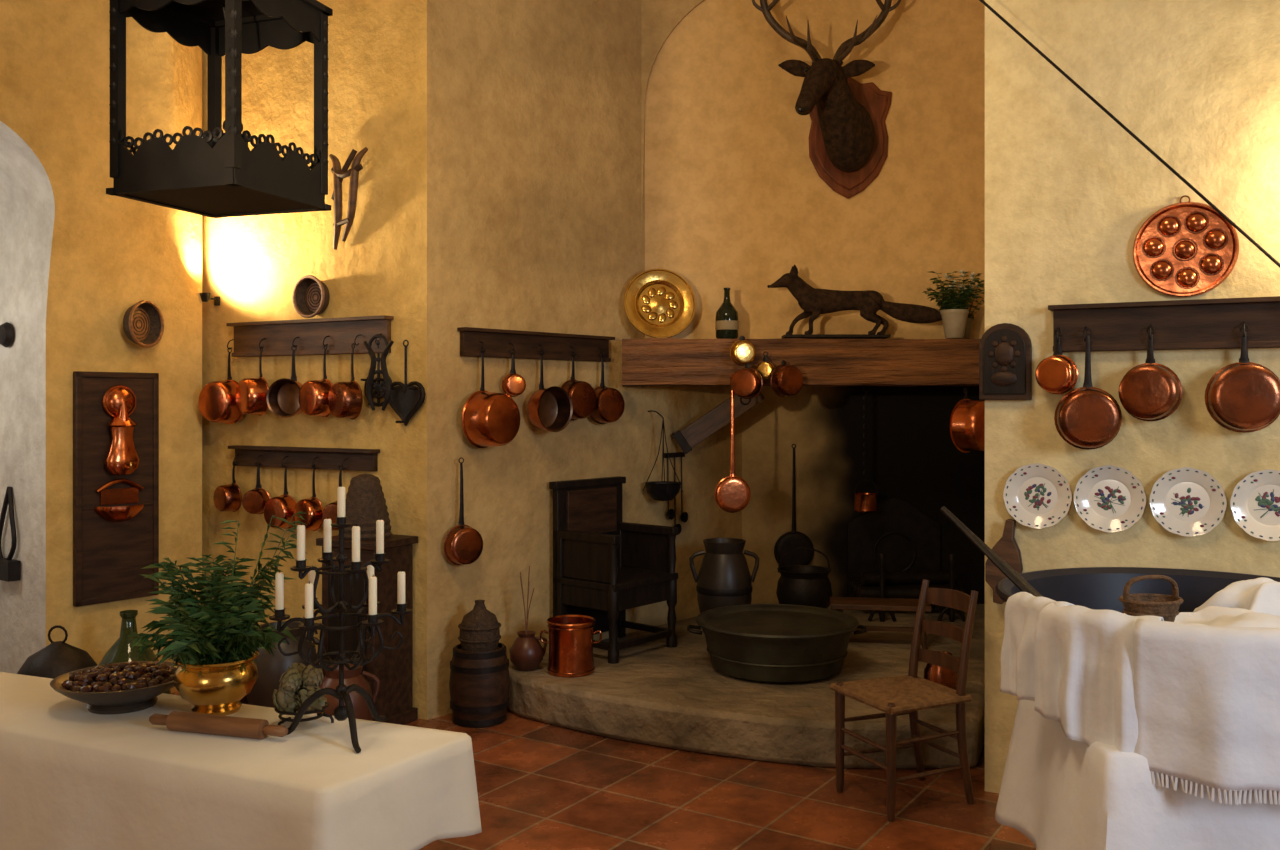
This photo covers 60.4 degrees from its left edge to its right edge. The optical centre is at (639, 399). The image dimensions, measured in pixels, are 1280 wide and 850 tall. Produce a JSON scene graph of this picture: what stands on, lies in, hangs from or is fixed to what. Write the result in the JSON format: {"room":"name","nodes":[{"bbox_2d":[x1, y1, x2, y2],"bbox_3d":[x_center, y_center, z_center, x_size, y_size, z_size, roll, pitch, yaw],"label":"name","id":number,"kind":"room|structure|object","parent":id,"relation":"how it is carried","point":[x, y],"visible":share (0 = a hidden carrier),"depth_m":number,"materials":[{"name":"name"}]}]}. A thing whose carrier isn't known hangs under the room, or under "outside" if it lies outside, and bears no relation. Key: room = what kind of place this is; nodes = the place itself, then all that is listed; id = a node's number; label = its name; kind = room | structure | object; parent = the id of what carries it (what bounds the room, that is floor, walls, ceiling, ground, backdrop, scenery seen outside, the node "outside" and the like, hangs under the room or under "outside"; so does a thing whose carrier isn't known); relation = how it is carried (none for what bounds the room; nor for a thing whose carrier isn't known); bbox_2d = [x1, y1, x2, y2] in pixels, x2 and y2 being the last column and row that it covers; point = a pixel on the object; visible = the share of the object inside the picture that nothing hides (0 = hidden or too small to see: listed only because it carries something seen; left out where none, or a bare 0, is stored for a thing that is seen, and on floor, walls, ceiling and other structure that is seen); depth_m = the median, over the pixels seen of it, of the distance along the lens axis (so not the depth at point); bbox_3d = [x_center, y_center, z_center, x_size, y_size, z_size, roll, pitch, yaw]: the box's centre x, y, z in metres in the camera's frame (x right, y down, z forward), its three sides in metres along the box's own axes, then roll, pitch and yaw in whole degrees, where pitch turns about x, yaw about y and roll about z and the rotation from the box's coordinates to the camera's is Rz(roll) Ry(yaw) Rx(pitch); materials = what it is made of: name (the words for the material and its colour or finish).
{"room":"historic interior","nodes":[
{"label":"historic interior","id":0,"kind":"room"},
{"bbox_2d":[0,0,201,692],"bbox_3d":[-3.676,-0.750,4.302,1.479,4.700,4.503,0,0,37],"label":"wall","id":1,"kind":"structure","parent":0,"point":[75,256],"depth_m":5.60,"materials":[{"name":"yellow paint"}]},
{"bbox_2d":[0,486,20,581],"bbox_3d":[-3.267,0.683,5.660,0.222,0.474,0.067,0,0,37],"label":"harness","id":2,"kind":"object","parent":1,"relation":"attached to","point":[10,569],"visible":1,"depth_m":5.62,"materials":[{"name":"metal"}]},
{"bbox_2d":[73,371,158,606],"bbox_3d":[-2.678,0.450,5.701,0.163,1.190,0.440,0,0,37],"label":"fountain","id":3,"kind":"object","parent":1,"relation":"attached to","point":[116,414],"visible":1,"depth_m":5.68,"materials":[{"name":"brown wood"}]},
{"bbox_2d":[123,300,163,347],"bbox_3d":[-2.622,-0.400,5.796,0.071,0.254,0.254,0,0,17],"label":"round basket","id":4,"kind":"object","parent":1,"relation":"attached to","point":[143,322],"visible":1,"depth_m":5.83,"materials":[{"name":"wicker"}]},
{"bbox_2d":[202,0,426,719],"bbox_3d":[-2.009,-0.750,6.137,2.269,4.700,0.200,0,0,29],"label":"wall","id":5,"kind":"structure","parent":0,"point":[377,49],"depth_m":5.81,"materials":[{"name":"yellow paint"}]},
{"bbox_2d":[228,445,379,470],"bbox_3d":[-1.811,0.309,5.869,1.050,0.112,0.078,0,0,29],"label":"rack","id":6,"kind":"object","parent":5,"relation":"attached to","point":[352,459],"visible":1,"depth_m":5.84,"materials":[{"name":"brown wood"}]},
{"bbox_2d":[213,461,241,511],"bbox_3d":[-2.275,0.478,6.059,0.159,0.282,0.094,0,0,39],"label":"copper saucepan","id":7,"kind":"object","parent":6,"relation":"hanging from","point":[228,497],"visible":1,"depth_m":6.03,"materials":[{"name":"metal"}]},
{"bbox_2d":[242,462,269,513],"bbox_3d":[-2.081,0.479,5.957,0.144,0.285,0.074,0,0,9],"label":"copper saucepan","id":8,"kind":"object","parent":6,"relation":"hanging from","point":[254,501],"visible":0.96,"depth_m":5.92,"materials":[{"name":"metal"}]},
{"bbox_2d":[263,463,296,528],"bbox_3d":[-1.923,0.515,5.875,0.187,0.356,0.094,0,0,29],"label":"copper saucepan","id":9,"kind":"object","parent":6,"relation":"hanging from","point":[282,506],"visible":0.91,"depth_m":5.84,"materials":[{"name":"metal"}]},
{"bbox_2d":[294,464,322,530],"bbox_3d":[-1.740,0.514,5.766,0.180,0.353,0.084,0,0,41],"label":"copper saucepan","id":10,"kind":"object","parent":6,"relation":"hanging from","point":[313,520],"visible":0.9,"depth_m":5.73,"materials":[{"name":"metal"}]},
{"bbox_2d":[226,315,393,356],"bbox_3d":[-1.776,-0.334,5.850,1.150,0.187,0.078,0,0,29],"label":"rack","id":11,"kind":"object","parent":5,"relation":"attached to","point":[276,338],"visible":0.98,"depth_m":5.83,"materials":[{"name":"brown wood"}]},
{"bbox_2d":[198,347,243,423],"bbox_3d":[-2.307,-0.079,6.058,0.250,0.428,0.134,0,0,25],"label":"copper saucepan","id":12,"kind":"object","parent":11,"relation":"hanging from","point":[217,401],"visible":0.92,"depth_m":6.00,"materials":[{"name":"metal"}]},
{"bbox_2d":[235,346,268,415],"bbox_3d":[-2.095,-0.103,5.937,0.114,0.379,0.212,0,0,-43],"label":"copper saucepan","id":13,"kind":"object","parent":11,"relation":"hanging from","point":[251,393],"visible":0.97,"depth_m":5.88,"materials":[{"name":"metal"}]},
{"bbox_2d":[266,345,302,417],"bbox_3d":[-1.851,-0.100,5.808,0.208,0.387,0.104,0,0,11],"label":"copper saucepan","id":14,"kind":"object","parent":11,"relation":"hanging from","point":[282,398],"visible":0.9,"depth_m":5.85,"materials":[{"name":"metal"}]},
{"bbox_2d":[292,275,329,317],"bbox_3d":[-1.734,-0.545,5.822,0.228,0.228,0.071,0,0,29],"label":"round basket","id":15,"kind":"object","parent":11,"relation":"on","point":[311,296],"visible":1,"depth_m":5.84,"materials":[{"name":"wicker"}]},
{"bbox_2d":[299,344,332,416],"bbox_3d":[-1.681,-0.101,5.715,0.201,0.384,0.114,0,0,41],"label":"copper saucepan","id":16,"kind":"object","parent":11,"relation":"hanging from","point":[313,394],"visible":0.89,"depth_m":5.67,"materials":[{"name":"metal"}]},
{"bbox_2d":[328,343,362,419],"bbox_3d":[-1.509,-0.096,5.619,0.104,0.394,0.201,0,0,-43],"label":"copper saucepan","id":17,"kind":"object","parent":11,"relation":"hanging from","point":[345,399],"visible":1,"depth_m":5.57,"materials":[{"name":"metal"}]},
{"bbox_2d":[360,338,391,406],"bbox_3d":[-1.349,-0.149,5.589,0.190,0.369,0.079,0,0,29],"label":"trivet","id":18,"kind":"object","parent":11,"relation":"hanging from","point":[378,388],"visible":0.53,"depth_m":5.61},
{"bbox_2d":[363,334,393,410],"bbox_3d":[-1.304,-0.138,5.484,0.194,0.382,0.030,0,0,29],"label":"tongs","id":19,"kind":"object","parent":11,"relation":"hanging from","point":[374,360],"visible":1,"depth_m":5.47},
{"bbox_2d":[329,147,367,249],"bbox_3d":[-1.512,-1.042,5.697,0.261,0.511,0.085,0,0,32],"label":"clamp","id":20,"kind":"object","parent":5,"relation":"attached to","point":[339,175],"visible":1,"depth_m":5.68,"materials":[{"name":"brown wood"}]},
{"bbox_2d":[385,340,425,425],"bbox_3d":[-1.191,-0.087,5.503,0.247,0.435,0.081,0,0,29],"label":"trivet","id":21,"kind":"object","parent":5,"relation":"hanging from","point":[406,399],"visible":0.97,"depth_m":5.52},
{"bbox_2d":[427,0,741,719],"bbox_3d":[-0.257,-0.750,6.614,0.200,4.700,2.746,0,0,40],"label":"wall","id":22,"kind":"structure","parent":0,"point":[534,106],"depth_m":6.04,"materials":[{"name":"paint"}]},
{"bbox_2d":[443,457,482,564],"bbox_3d":[-0.890,0.567,5.580,0.208,0.550,0.074,0,0,-40],"label":"frying pan","id":23,"kind":"object","parent":22,"relation":"hanging from","point":[463,544],"visible":1,"depth_m":5.55,"materials":[{"name":"metal"}]},
{"bbox_2d":[457,327,614,361],"bbox_3d":[-0.539,-0.298,6.064,0.078,0.147,1.150,0,0,40],"label":"rack","id":24,"kind":"object","parent":22,"relation":"attached to","point":[496,343],"visible":1,"depth_m":6.00,"materials":[{"name":"brown wood"}]},
{"bbox_2d":[462,348,519,447],"bbox_3d":[-0.756,-0.011,5.665,0.164,0.524,0.301,0,0,36],"label":"copper saucepan","id":25,"kind":"object","parent":24,"relation":"hanging from","point":[489,419],"visible":1,"depth_m":5.59,"materials":[{"name":"metal"}]},
{"bbox_2d":[502,349,525,396],"bbox_3d":[-0.667,-0.145,5.847,0.127,0.257,0.054,0,0,-30],"label":"copper saucepan","id":26,"kind":"object","parent":24,"relation":"hanging from","point":[513,384],"visible":0.98,"depth_m":5.83,"materials":[{"name":"metal"}]},
{"bbox_2d":[527,350,572,431],"bbox_3d":[-0.501,-0.049,5.999,0.250,0.448,0.124,0,0,-45],"label":"copper saucepan","id":27,"kind":"object","parent":24,"relation":"hanging from","point":[550,409],"visible":1,"depth_m":6.04,"materials":[{"name":"metal"}]},
{"bbox_2d":[561,352,596,420],"bbox_3d":[-0.347,-0.078,6.198,0.233,0.390,0.104,0,0,-45],"label":"copper saucepan","id":28,"kind":"object","parent":24,"relation":"hanging from","point":[582,394],"visible":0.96,"depth_m":6.16,"materials":[{"name":"metal"}]},
{"bbox_2d":[590,353,624,423],"bbox_3d":[-0.191,-0.066,6.372,0.223,0.414,0.104,0,0,-38],"label":"copper saucepan","id":29,"kind":"object","parent":24,"relation":"hanging from","point":[610,404],"visible":0.92,"depth_m":6.33,"materials":[{"name":"metal"}]},
{"bbox_2d":[643,410,682,500],"bbox_3d":[0.145,0.342,6.731,0.248,0.556,0.264,0,0,40],"label":"hanging scale","id":30,"kind":"object","parent":22,"relation":"hanging from","point":[664,490],"visible":1,"depth_m":6.67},
{"bbox_2d":[664,452,687,533],"bbox_3d":[0.228,0.595,7.000,0.040,0.519,0.210,0,0,40],"label":"hanging utensils","id":31,"kind":"object","parent":22,"relation":"attached to","point":[671,513],"visible":0.8,"depth_m":7.00,"materials":[{"name":"metal"}]},
{"bbox_2d":[673,391,764,453],"bbox_3d":[0.499,0.113,6.973,0.586,0.458,0.065,0,0,0],"label":"brace","id":32,"kind":"object","parent":22,"relation":"attached to","point":[719,416],"visible":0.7,"depth_m":6.96,"materials":[{"name":"brown wood"}]},
{"bbox_2d":[171,692,1035,849],"bbox_3d":[0.000,1.650,2.500,9.600,0.100,10.800,0,0,0],"label":"floor","id":33,"kind":"structure","parent":0,"point":[541,785],"depth_m":4.39,"materials":[{"name":"tile"}]},
{"bbox_2d":[0,672,481,849],"bbox_3d":[-1.304,1.224,2.919,1.755,0.752,0.546,0,0,23],"label":"tablecloth","id":34,"kind":"object","parent":33,"relation":"on","point":[72,777],"visible":0.86,"depth_m":2.67,"materials":[{"name":"fabric"}]},
{"bbox_2d":[17,625,97,678],"bbox_3d":[-2.620,1.307,4.950,0.330,0.585,0.330,0,0,0],"label":"cover","id":35,"kind":"object","parent":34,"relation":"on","point":[58,658],"visible":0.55,"depth_m":4.87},
{"bbox_2d":[50,660,178,714],"bbox_3d":[-1.435,0.790,3.050,0.356,0.116,0.356,0,0,0],"label":"bowl","id":36,"kind":"object","parent":34,"relation":"on","point":[132,686],"visible":0.98,"depth_m":2.97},
{"bbox_2d":[98,610,170,693],"bbox_3d":[-2.440,1.304,5.250,0.380,0.590,0.380,0,0,0],"label":"bottle","id":37,"kind":"object","parent":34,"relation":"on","point":[119,652],"visible":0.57,"depth_m":5.20,"materials":[{"name":"green"}]},
{"bbox_2d":[126,511,306,715],"bbox_3d":[-1.136,0.577,3.013,0.490,0.543,0.394,0,0,0],"label":"potted fern","id":38,"kind":"object","parent":34,"relation":"on","point":[214,648],"visible":1,"depth_m":2.94,"materials":[{"name":"green plant"}]},
{"bbox_2d":[149,711,287,738],"bbox_3d":[-1.070,0.823,2.785,0.400,0.048,0.048,0,0,16],"label":"rolling pin","id":39,"kind":"object","parent":34,"relation":"on","point":[253,728],"visible":1,"depth_m":2.76,"materials":[{"name":"brown wood"}]},
{"bbox_2d":[246,621,318,711],"bbox_3d":[-1.760,1.354,5.400,0.358,0.490,0.358,0,0,28],"label":"jar","id":40,"kind":"object","parent":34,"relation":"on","point":[270,668],"visible":0.22,"depth_m":5.25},
{"bbox_2d":[273,663,333,724],"bbox_3d":[-0.878,0.769,2.875,0.152,0.153,0.146,0,0,6],"label":"pile","id":41,"kind":"object","parent":34,"relation":"on","point":[299,682],"visible":0.88,"depth_m":2.84,"materials":[{"name":"plant"}]},
{"bbox_2d":[269,485,411,752],"bbox_3d":[-0.752,0.530,2.770,0.334,0.634,0.334,0,0,0],"label":"candelabra","id":42,"kind":"object","parent":34,"relation":"on","point":[342,712],"visible":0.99,"depth_m":2.76,"materials":[{"name":"black metal"}]},
{"bbox_2d":[316,663,379,720],"bbox_3d":[-1.370,1.414,5.080,0.279,0.370,0.279,0,0,39],"label":"terracotta jug","id":43,"kind":"object","parent":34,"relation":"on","point":[331,679],"visible":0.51,"depth_m":5.01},
{"bbox_2d":[316,534,417,724],"bbox_3d":[-1.353,1.140,5.457,0.380,0.918,0.325,0,0,29],"label":"base cabinet","id":44,"kind":"object","parent":33,"relation":"on","point":[393,668],"visible":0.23,"depth_m":5.36,"materials":[{"name":"brown wood"}]},
{"bbox_2d":[338,474,391,539],"bbox_3d":[-1.367,0.523,5.474,0.262,0.315,0.262,0,0,29],"label":"beehive","id":45,"kind":"object","parent":44,"relation":"on","point":[365,502],"visible":0.85,"depth_m":5.39,"materials":[{"name":"wicker"}]},
{"bbox_2d":[449,642,509,727],"bbox_3d":[-0.800,1.414,5.490,0.300,0.370,0.300,0,0,0],"label":"wooden barrel","id":46,"kind":"object","parent":33,"relation":"on","point":[479,682],"visible":0.93,"depth_m":5.37,"materials":[{"name":"brown wood"}]},
{"bbox_2d":[458,600,500,650],"bbox_3d":[-0.800,1.123,5.490,0.216,0.245,0.216,0,0,0],"label":"wicker flagon","id":47,"kind":"object","parent":46,"relation":"on","point":[479,628],"visible":0.99,"depth_m":5.42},
{"bbox_2d":[507,604,984,768],"bbox_3d":[0.765,1.500,6.462,2.456,0.199,3.196,0,0,19],"label":"platform","id":48,"kind":"object","parent":33,"relation":"on","point":[657,694],"visible":0.68,"depth_m":5.20,"materials":[{"name":"stone"}]},
{"bbox_2d":[509,566,546,670],"bbox_3d":[-0.590,1.129,5.720,0.178,0.540,0.178,0,0,37],"label":"jug","id":49,"kind":"object","parent":48,"relation":"on","point":[526,652],"visible":0.98,"depth_m":5.67,"materials":[{"name":"ceramic"}]},
{"bbox_2d":[540,615,601,677],"bbox_3d":[-0.355,1.264,5.660,0.252,0.270,0.252,0,0,45],"label":"bucket","id":50,"kind":"object","parent":48,"relation":"on","point":[570,642],"visible":1,"depth_m":5.57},
{"bbox_2d":[549,476,677,663],"bbox_3d":[-0.138,0.927,6.190,0.470,0.945,0.590,0,0,40],"label":"armchair","id":51,"kind":"object","parent":48,"relation":"on","point":[605,566],"visible":0.95,"depth_m":6.14,"materials":[{"name":"brown wood"}]},
{"bbox_2d":[689,538,758,612],"bbox_3d":[0.510,1.124,6.650,0.339,0.550,0.339,0,0,41],"label":"urn","id":52,"kind":"object","parent":48,"relation":"on","point":[724,578],"visible":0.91,"depth_m":6.54,"materials":[{"name":"metal"}]},
{"bbox_2d":[687,604,866,683],"bbox_3d":[0.710,1.268,5.720,0.840,0.262,0.840,0,0,32],"label":"tub","id":53,"kind":"object","parent":48,"relation":"on","point":[760,643],"visible":1,"depth_m":5.48,"materials":[{"name":"metal"}]},
{"bbox_2d":[776,547,831,607],"bbox_3d":[1.000,1.146,6.700,0.340,0.505,0.340,0,0,0],"label":"cooking pot","id":54,"kind":"object","parent":48,"relation":"on","point":[806,585],"visible":0.83,"depth_m":6.58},
{"bbox_2d":[830,597,931,648],"bbox_3d":[1.360,1.270,6.250,0.550,0.251,0.240,0,0,8],"label":"wooden bench","id":55,"kind":"object","parent":48,"relation":"on","point":[840,604],"visible":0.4,"depth_m":6.19,"materials":[{"name":"brown wood"}]},
{"bbox_2d":[847,497,940,596],"bbox_3d":[1.750,1.035,7.572,0.640,0.730,0.045,0,0,0],"label":"fireback","id":56,"kind":"object","parent":48,"relation":"on","point":[910,540],"visible":0.78,"depth_m":7.57,"materials":[{"name":"metal"}]},
{"bbox_2d":[850,552,965,621],"bbox_3d":[1.750,1.180,7.184,0.664,0.440,0.523,0,0,0],"label":"andiron","id":57,"kind":"object","parent":48,"relation":"on","point":[891,584],"visible":0.73,"depth_m":7.13,"materials":[{"name":"metal"}]},
{"bbox_2d":[924,651,958,689],"bbox_3d":[1.424,1.299,5.200,0.164,0.200,0.164,0,0,45],"label":"jug","id":58,"kind":"object","parent":48,"relation":"on","point":[943,676],"visible":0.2,"depth_m":5.14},
{"bbox_2d":[830,579,977,821],"bbox_3d":[1.077,1.179,4.422,0.488,0.846,0.418,0,0,-24],"label":"chair","id":59,"kind":"object","parent":33,"relation":"on","point":[895,696],"visible":1,"depth_m":4.40,"materials":[{"name":"brown wood"}]},
{"bbox_2d":[995,700,1279,849],"bbox_3d":[1.978,1.249,3.237,1.754,0.702,1.197,0,0,0],"label":"tablecloth","id":60,"kind":"object","parent":33,"relation":"on","point":[1060,792],"visible":0.55,"depth_m":2.79,"materials":[{"name":"fabric"}]},
{"bbox_2d":[995,567,1279,612],"bbox_3d":[1.660,0.741,3.300,1.132,0.311,1.132,0,0,0],"label":"tub","id":61,"kind":"object","parent":60,"relation":"on","point":[1097,588],"visible":0.28,"depth_m":3.78,"materials":[{"name":"metal"}]},
{"bbox_2d":[1000,592,1073,700],"bbox_3d":[1.147,0.707,3.119,0.160,0.301,0.223,0,0,-19],"label":"linen towel","id":62,"kind":"object","parent":61,"relation":"on","point":[1022,609],"visible":0.6,"depth_m":3.14,"materials":[{"name":"fabric"}]},
{"bbox_2d":[1034,603,1163,752],"bbox_3d":[1.230,0.768,2.935,0.184,0.427,0.339,0,0,-42],"label":"linen towel","id":63,"kind":"object","parent":61,"relation":"on","point":[1084,663],"visible":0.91,"depth_m":2.91,"materials":[{"name":"fabric"}]},
{"bbox_2d":[1123,577,1279,627],"bbox_3d":[1.660,0.623,3.200,0.981,0.141,0.721,0,0,0],"label":"linens","id":64,"kind":"object","parent":61,"relation":"in","point":[1252,602],"visible":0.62,"depth_m":3.32,"materials":[{"name":"fabric"}]},
{"bbox_2d":[940,506,1042,596],"bbox_3d":[1.119,0.508,3.435,0.060,0.322,0.429,0,0,-41],"label":"paddle","id":65,"kind":"object","parent":64,"relation":"on","point":[1006,569],"visible":0.66,"depth_m":3.44,"materials":[{"name":"brown wood"}]},
{"bbox_2d":[1119,575,1183,621],"bbox_3d":[1.375,0.539,2.960,0.175,0.138,0.133,0,0,-15],"label":"wicker basket","id":66,"kind":"object","parent":64,"relation":"on","point":[1162,605],"visible":0.78,"depth_m":2.93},
{"bbox_2d":[1133,619,1279,804],"bbox_3d":[1.713,0.782,2.786,0.911,0.447,0.293,0,0,-5],"label":"linen cloth","id":67,"kind":"object","parent":61,"relation":"on","point":[1207,698],"visible":1,"depth_m":2.69,"materials":[{"name":"fabric"}]},
{"bbox_2d":[742,385,984,603],"bbox_3d":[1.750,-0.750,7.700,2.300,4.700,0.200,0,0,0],"label":"fireplace opening","id":68,"kind":"object","parent":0,"point":[913,457],"depth_m":7.60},
{"bbox_2d":[985,0,1279,792],"bbox_3d":[3.053,-0.750,3.721,3.631,4.700,0.200,0,0,29],"label":"wall","id":69,"kind":"structure","parent":0,"point":[1069,192],"depth_m":4.26,"materials":[{"name":"beige paint"}]},
{"bbox_2d":[985,519,1022,603],"bbox_3d":[1.468,0.650,4.434,0.139,0.341,0.052,0,0,29],"label":"cutting board","id":70,"kind":"object","parent":69,"relation":"attached to","point":[1007,548],"visible":0.73,"depth_m":4.41,"materials":[{"name":"brown wood"}]},
{"bbox_2d":[979,323,1031,399],"bbox_3d":[1.470,-0.155,4.433,0.200,0.310,0.054,0,0,29],"label":"board","id":71,"kind":"object","parent":69,"relation":"attached to","point":[1005,349],"visible":1,"depth_m":4.41,"materials":[{"name":"brown wood"}]},
{"bbox_2d":[1003,463,1071,528],"bbox_3d":[1.582,0.381,4.376,0.259,0.258,0.036,0,0,29],"label":"decorative plate","id":72,"kind":"object","parent":69,"relation":"attached to","point":[1037,495],"visible":1,"depth_m":4.38,"materials":[{"name":"beige ceramic"}]},
{"bbox_2d":[1074,465,1145,531],"bbox_3d":[1.815,0.381,4.250,0.259,0.258,0.036,0,0,29],"label":"decorative plate","id":73,"kind":"object","parent":69,"relation":"attached to","point":[1109,498],"visible":1,"depth_m":4.25,"materials":[{"name":"beige ceramic"}]},
{"bbox_2d":[1048,296,1279,351],"bbox_3d":[2.345,-0.281,3.947,1.660,0.182,0.078,0,0,29],"label":"rack","id":74,"kind":"object","parent":69,"relation":"attached to","point":[1197,323],"visible":0.98,"depth_m":4.14,"materials":[{"name":"brown wood"}]},
{"bbox_2d":[1035,329,1077,393],"bbox_3d":[1.621,-0.150,4.292,0.157,0.256,0.064,0,0,39],"label":"copper saucepan","id":75,"kind":"object","parent":74,"relation":"hanging from","point":[1057,373],"visible":1,"depth_m":4.27,"materials":[{"name":"metal"}]},
{"bbox_2d":[1054,328,1121,449],"bbox_3d":[1.720,-0.043,4.213,0.244,0.470,0.094,0,0,17],"label":"copper saucepan","id":76,"kind":"object","parent":74,"relation":"hanging from","point":[1087,417],"visible":1,"depth_m":4.18,"materials":[{"name":"metal"}]},
{"bbox_2d":[1119,327,1182,421],"bbox_3d":[1.909,-0.098,4.129,0.223,0.359,0.074,0,0,37],"label":"copper saucepan","id":77,"kind":"object","parent":74,"relation":"hanging from","point":[1150,391],"visible":1,"depth_m":4.10,"materials":[{"name":"metal"}]},
{"bbox_2d":[1205,324,1279,432],"bbox_3d":[2.188,-0.079,3.975,0.259,0.397,0.074,0,0,21],"label":"copper saucepan","id":78,"kind":"object","parent":74,"relation":"hanging from","point":[1243,396],"visible":1,"depth_m":3.95,"materials":[{"name":"metal"}]},
{"bbox_2d":[1133,195,1238,297],"bbox_3d":[2.048,-0.578,4.135,0.360,0.385,0.044,0,0,29],"label":"copper pan","id":79,"kind":"object","parent":69,"relation":"attached to","point":[1183,249],"depth_m":4.13,"materials":[{"name":"metal"}]},
{"bbox_2d":[1150,467,1226,536],"bbox_3d":[2.052,0.381,4.121,0.259,0.258,0.036,0,0,29],"label":"decorative plate","id":80,"kind":"object","parent":69,"relation":"attached to","point":[1186,501],"visible":1,"depth_m":4.12,"materials":[{"name":"beige ceramic"}]},
{"bbox_2d":[1230,469,1279,540],"bbox_3d":[2.289,0.381,3.992,0.259,0.258,0.036,0,0,29],"label":"decorative plate","id":81,"kind":"object","parent":69,"relation":"attached to","point":[1255,500],"visible":1,"depth_m":4.01,"materials":[{"name":"beige ceramic"}]},
{"bbox_3d":[0.000,-3.150,2.500,9.600,0.100,10.800,0,0,0],"label":"ceiling","id":82,"kind":"structure","parent":0,"visible":0},
{"bbox_2d":[106,0,332,217],"bbox_3d":[-0.985,-1.780,2.600,0.358,2.627,0.358,0,0,19],"label":"hanging lantern","id":83,"kind":"object","parent":82,"relation":"hanging from","point":[213,173],"visible":1,"depth_m":2.53,"materials":[{"name":"black metal"}]},
{"bbox_2d":[979,0,1279,267],"bbox_3d":[1.298,-1.639,4.386,2.706,2.923,0.144,0,0,27],"label":"rod","id":84,"kind":"object","parent":82,"relation":"attached to","point":[989,7],"visible":1,"depth_m":4.05,"materials":[{"name":"metal"}]},
{"bbox_3d":[2.155,-0.750,6.150,1.490,4.700,3.300,0,0,0],"label":"wall","id":85,"kind":"structure","parent":0,"visible":0},
{"bbox_2d":[641,0,704,237],"bbox_3d":[0.525,-2.050,6.790,1.110,2.100,0.030,0,0,0],"label":"trim","id":86,"kind":"structure","parent":85,"relation":"attached to","point":[659,18],"depth_m":6.78,"materials":[{"name":"paint"}]},
{"bbox_2d":[774,444,813,565],"bbox_3d":[1.060,0.740,7.557,0.276,0.876,0.054,0,0,0],"label":"frying pan","id":87,"kind":"object","parent":85,"relation":"attached to","point":[793,539],"visible":0.82,"depth_m":7.53,"materials":[{"name":"black metal"}]},
{"bbox_2d":[622,338,980,386],"bbox_3d":[0.955,-0.222,6.579,2.120,0.286,0.427,0,0,0],"label":"mantel beam","id":88,"kind":"structure","parent":85,"relation":"attached to","point":[646,361],"depth_m":6.38,"materials":[{"name":"brown wood"}]},
{"bbox_2d":[624,269,695,337],"bbox_3d":[0.119,-0.579,6.584,0.436,0.426,0.110,0,0,-9],"label":"charger plate","id":89,"kind":"object","parent":88,"relation":"on","point":[659,303],"visible":0.99,"depth_m":6.60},
{"bbox_2d":[715,288,738,338],"bbox_3d":[0.514,-0.513,6.500,0.138,0.300,0.138,0,0,0],"label":"wine bottle","id":90,"kind":"object","parent":88,"relation":"on","point":[726,323],"visible":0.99,"depth_m":6.45,"materials":[{"name":"green glass"}]},
{"bbox_2d":[715,374,750,512],"bbox_3d":[0.532,0.249,6.287,0.212,0.794,0.034,0,0,-8],"label":"skimmer","id":91,"kind":"object","parent":88,"relation":"hanging from","point":[732,493],"visible":0.9,"depth_m":6.28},
{"bbox_2d":[730,336,755,365],"bbox_3d":[0.590,-0.282,6.262,0.148,0.172,0.064,0,0,-10],"label":"ladle","id":92,"kind":"object","parent":88,"relation":"hanging from","point":[742,352],"visible":1,"depth_m":6.23,"materials":[{"name":"metal"}]},
{"bbox_2d":[730,363,762,398],"bbox_3d":[0.594,-0.106,6.196,0.180,0.203,0.084,0,0,25],"label":"ladle","id":93,"kind":"object","parent":88,"relation":"hanging from","point":[746,383],"visible":1,"depth_m":6.16,"materials":[{"name":"metal"}]},
{"bbox_2d":[770,360,802,396],"bbox_3d":[0.839,-0.121,6.247,0.191,0.213,0.084,0,0,-30],"label":"ladle","id":94,"kind":"object","parent":88,"relation":"hanging from","point":[786,380],"visible":1,"depth_m":6.21,"materials":[{"name":"metal"}]},
{"bbox_2d":[645,0,984,338],"bbox_3d":[1.200,-1.620,7.300,3.000,2.960,1.000,0,0,0],"label":"chimney","id":95,"kind":"object","parent":88,"relation":"on","point":[736,198],"depth_m":6.80,"materials":[{"name":"paint"}]},
{"bbox_2d":[767,265,941,338],"bbox_3d":[1.282,-0.583,6.529,1.059,0.432,0.183,0,0,0],"label":"fox","id":96,"kind":"object","parent":88,"relation":"on","point":[814,302],"visible":0.99,"depth_m":6.49},
{"bbox_2d":[922,271,984,338],"bbox_3d":[1.864,-0.554,6.484,0.420,0.382,0.456,0,0,0],"label":"ivy","id":97,"kind":"object","parent":88,"relation":"on","point":[954,317],"visible":1,"depth_m":6.42,"materials":[{"name":"plant"}]},
{"bbox_2d":[945,269,984,338],"bbox_3d":[1.968,-0.576,6.683,0.276,0.427,0.295,0,0,0],"label":"flowers","id":98,"kind":"object","parent":88,"relation":"on","point":[968,329],"visible":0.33,"depth_m":6.64,"materials":[{"name":"green plant"}]},
{"bbox_2d":[752,0,900,198],"bbox_3d":[1.164,-2.021,6.512,0.963,1.558,0.631,0,0,-37],"label":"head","id":99,"kind":"object","parent":85,"relation":"attached to","point":[848,137],"visible":1,"depth_m":6.46},
{"bbox_2d":[854,386,877,512],"bbox_3d":[1.500,0.293,7.300,0.160,0.894,0.160,0,0,0],"label":"pot","id":100,"kind":"object","parent":85,"relation":"attached to","point":[866,502],"visible":0.95,"depth_m":7.26,"materials":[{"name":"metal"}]},
{"bbox_2d":[950,388,984,452],"bbox_3d":[1.887,0.115,6.164,0.307,0.367,0.154,0,0,-40],"label":"copper saucepan","id":101,"kind":"object","parent":85,"relation":"attached to","point":[967,420],"visible":0.83,"depth_m":6.08,"materials":[{"name":"metal"}]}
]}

